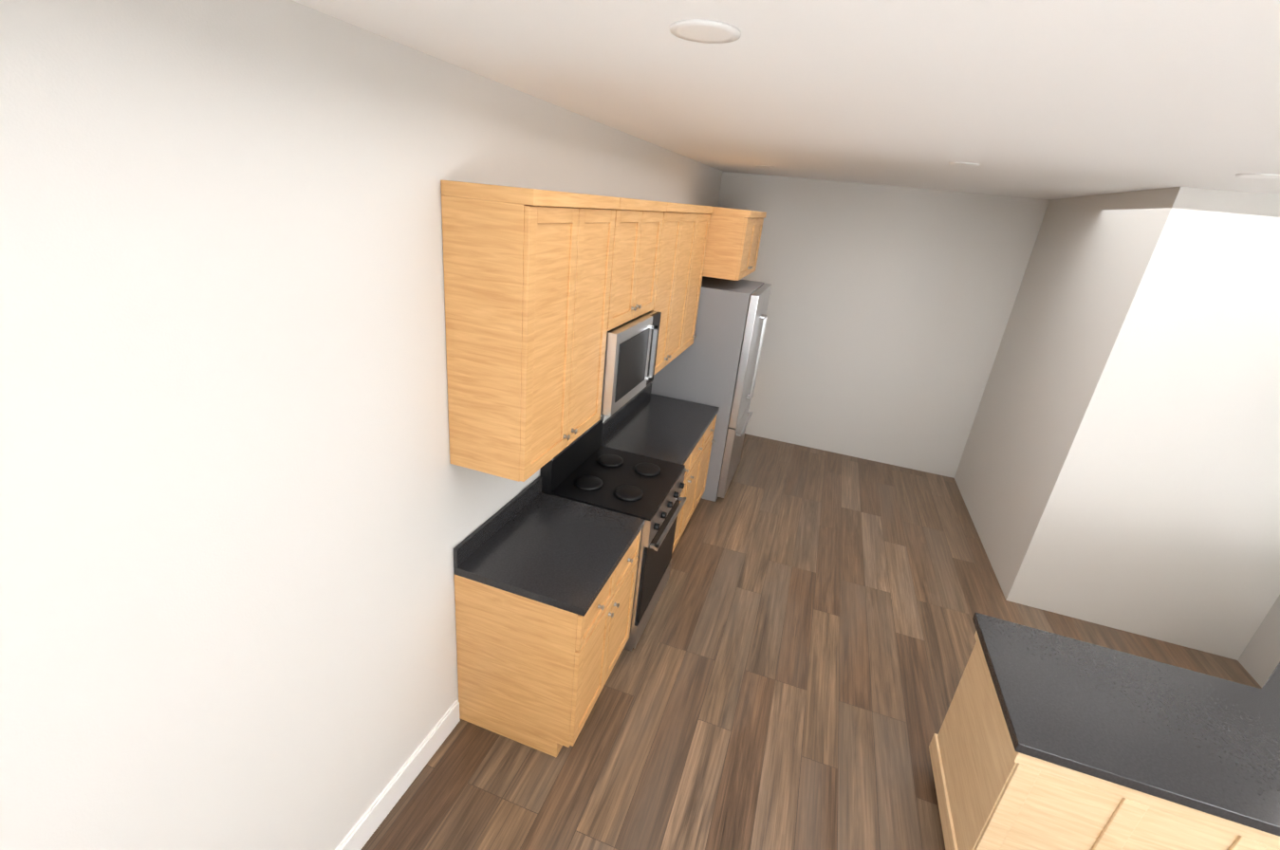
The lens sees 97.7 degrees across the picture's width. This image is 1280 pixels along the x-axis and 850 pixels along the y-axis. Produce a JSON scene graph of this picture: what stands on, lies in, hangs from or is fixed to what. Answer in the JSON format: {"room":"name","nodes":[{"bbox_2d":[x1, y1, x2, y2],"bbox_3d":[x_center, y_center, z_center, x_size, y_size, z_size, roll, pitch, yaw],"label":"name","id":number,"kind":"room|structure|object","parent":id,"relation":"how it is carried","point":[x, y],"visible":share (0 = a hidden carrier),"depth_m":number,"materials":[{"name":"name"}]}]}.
{"room":"kitchen","nodes":[
{"label":"kitchen","id":0,"kind":"room"},
{"bbox_2d":[0,0,724,849],"bbox_3d":[-0.569,-0.148,3.167,0.150,2.910,7.990,12,23,16],"label":"wall","id":1,"kind":"structure","parent":0,"point":[245,507],"depth_m":1.40,"materials":[{"name":"white paint"}]},
{"bbox_2d":[334,700,460,849],"bbox_3d":[-1.391,1.919,1.557,0.016,0.140,2.890,12,23,16],"label":"baseboard","id":2,"kind":"structure","parent":1,"relation":"attached to","point":[363,829],"depth_m":2.44,"materials":[{"name":"white paint"}]},
{"bbox_2d":[440,179,626,482],"bbox_3d":[-0.436,-0.446,2.464,0.346,1.090,0.861,12,23,16],"label":"upper cabinet","id":3,"kind":"object","parent":1,"relation":"attached to","point":[546,291],"depth_m":2.15,"materials":[{"name":"brown wood"}]},
{"bbox_2d":[453,382,650,568],"bbox_3d":[-0.056,-0.178,4.616,0.020,0.100,4.755,12,23,16],"label":"backsplash","id":4,"kind":"structure","parent":1,"relation":"attached to","point":[469,546],"depth_m":2.90,"materials":[{"name":"black stone"}]},
{"bbox_2d":[614,198,667,327],"bbox_3d":[-0.171,-0.907,3.042,0.346,0.620,0.754,12,23,16],"label":"upper cabinet","id":5,"kind":"object","parent":1,"relation":"attached to","point":[643,231],"depth_m":3.03,"materials":[{"name":"brown wood"}]},
{"bbox_2d":[600,310,661,415],"bbox_3d":[-0.180,-0.406,3.228,0.436,0.435,0.750,12,23,16],"label":"microwave","id":6,"kind":"object","parent":5,"relation":"attached to","point":[631,346],"visible":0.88,"depth_m":3.04,"materials":[{"name":"silver metal"}]},
{"bbox_2d":[654,202,702,374],"bbox_3d":[0.067,-0.953,3.845,0.346,1.090,0.973,12,23,16],"label":"upper cabinet","id":7,"kind":"object","parent":1,"relation":"attached to","point":[683,225],"depth_m":3.86,"materials":[{"name":"brown wood"}]},
{"bbox_2d":[683,205,713,351],"bbox_3d":[0.266,-1.153,4.389,0.346,1.090,0.484,12,23,16],"label":"upper cabinet","id":8,"kind":"object","parent":1,"relation":"attached to","point":[707,211],"depth_m":4.44,"materials":[{"name":"brown wood"}]},
{"bbox_2d":[705,206,766,280],"bbox_3d":[0.670,-1.623,4.905,0.636,0.530,0.980,12,23,16],"label":"upper cabinet","id":9,"kind":"object","parent":1,"relation":"attached to","point":[734,233],"depth_m":4.45,"materials":[{"name":"brown wood"}]},
{"bbox_2d":[292,0,1279,199],"bbox_3d":[1.709,-1.094,1.989,4.680,0.150,7.990,12,23,16],"label":"ceiling","id":10,"kind":"structure","parent":0,"point":[1048,99],"depth_m":1.53,"materials":[{"name":"white paint"}]},
{"bbox_2d":[669,18,741,43],"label":"recessed light","id":11,"kind":"object","parent":10,"relation":"in","point":[706,31],"depth_m":1.22,"materials":[{"name":"white paint"}]},
{"bbox_2d":[1235,173,1279,178],"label":"recessed light","id":12,"kind":"object","parent":10,"relation":"in","point":[1251,176],"depth_m":2.44,"materials":[{"name":"white paint"}]},
{"bbox_2d":[361,433,1261,849],"bbox_3d":[5.818,2.238,2.962,13.967,0.120,11.910,12,23,16],"label":"floor","id":13,"kind":"structure","parent":0,"point":[787,671],"depth_m":3.25,"materials":[{"name":"brown wood"}]},
{"bbox_2d":[454,522,644,757],"bbox_3d":[-0.459,1.029,2.977,0.636,0.900,0.795,12,23,16],"label":"base cabinet","id":14,"kind":"object","parent":13,"relation":"on","point":[531,673],"depth_m":2.63,"materials":[{"name":"brown wood"}]},
{"bbox_2d":[453,492,643,613],"bbox_3d":[-0.410,0.596,2.800,0.646,0.040,0.795,12,23,16],"label":"countertop","id":15,"kind":"structure","parent":14,"relation":"on","point":[560,551],"depth_m":2.70,"materials":[{"name":"black stone"}]},
{"bbox_2d":[539,413,686,650],"bbox_3d":[-0.150,0.654,3.607,0.726,1.178,0.750,12,23,16],"label":"range","id":16,"kind":"object","parent":13,"relation":"on","point":[585,468],"visible":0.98,"depth_m":3.40,"materials":[{"name":"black metal"}]},
{"bbox_2d":[609,424,711,554],"bbox_3d":[0.067,0.499,4.420,0.636,0.900,0.914,12,23,16],"label":"base cabinet","id":17,"kind":"object","parent":13,"relation":"on","point":[695,464],"depth_m":4.43,"materials":[{"name":"brown wood"}]},
{"bbox_2d":[600,393,719,465],"bbox_3d":[0.177,0.006,4.407,0.646,0.040,1.285,12,23,16],"label":"countertop","id":18,"kind":"structure","parent":17,"relation":"on","point":[666,429],"depth_m":4.29,"materials":[{"name":"black stone"}]},
{"bbox_2d":[696,412,717,505],"bbox_3d":[0.256,0.309,4.939,0.636,0.900,0.487,12,23,16],"label":"base cabinet","id":19,"kind":"object","parent":13,"relation":"on","point":[711,431],"depth_m":4.96,"materials":[{"name":"brown wood"}]},
{"bbox_2d":[650,276,771,501],"bbox_3d":[0.654,-0.382,5.365,0.860,1.928,0.920,12,23,16],"label":"fridge","id":20,"kind":"object","parent":13,"relation":"on","point":[715,363],"visible":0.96,"depth_m":4.87,"materials":[{"name":"silver metal"}]},
{"bbox_2d":[928,635,1279,849],"bbox_3d":[2.664,1.526,2.548,2.347,0.900,1.637,12,23,16],"label":"kitchen island","id":21,"kind":"object","parent":13,"relation":"on","point":[990,796],"depth_m":2.05,"materials":[{"name":"brown wood"}]},
{"bbox_2d":[972,612,1279,836],"bbox_3d":[2.715,1.092,2.375,2.402,0.040,1.692,12,23,16],"label":"island countertop","id":22,"kind":"structure","parent":21,"relation":"on","point":[1206,744],"depth_m":2.08,"materials":[{"name":"black stone"}]},
{"bbox_2d":[717,171,1047,477],"bbox_3d":[2.903,-0.944,6.022,4.530,2.910,0.150,12,23,16],"label":"wall","id":23,"kind":"structure","parent":0,"point":[888,306],"depth_m":5.98,"materials":[{"name":"white paint"}]},
{"bbox_2d":[952,186,1210,605],"bbox_3d":[3.349,-0.364,4.704,0.120,2.910,2.260,12,23,16],"label":"wall","id":24,"kind":"structure","parent":0,"point":[1098,268],"depth_m":4.17,"materials":[{"name":"white paint"}]},
{"bbox_2d":[1024,188,1279,660],"bbox_3d":[3.688,0.134,3.558,1.290,2.910,0.120,12,23,16],"label":"wall","id":25,"kind":"structure","parent":0,"point":[1170,532],"depth_m":3.60,"materials":[{"name":"white paint"}]},
{"bbox_2d":[1237,594,1279,687],"bbox_3d":[3.839,0.057,1.345,0.150,4.735,7.476,12,23,16],"label":"wall","id":26,"kind":"structure","parent":0,"point":[1258,659],"depth_m":3.69,"materials":[{"name":"grey paint"}]}
]}

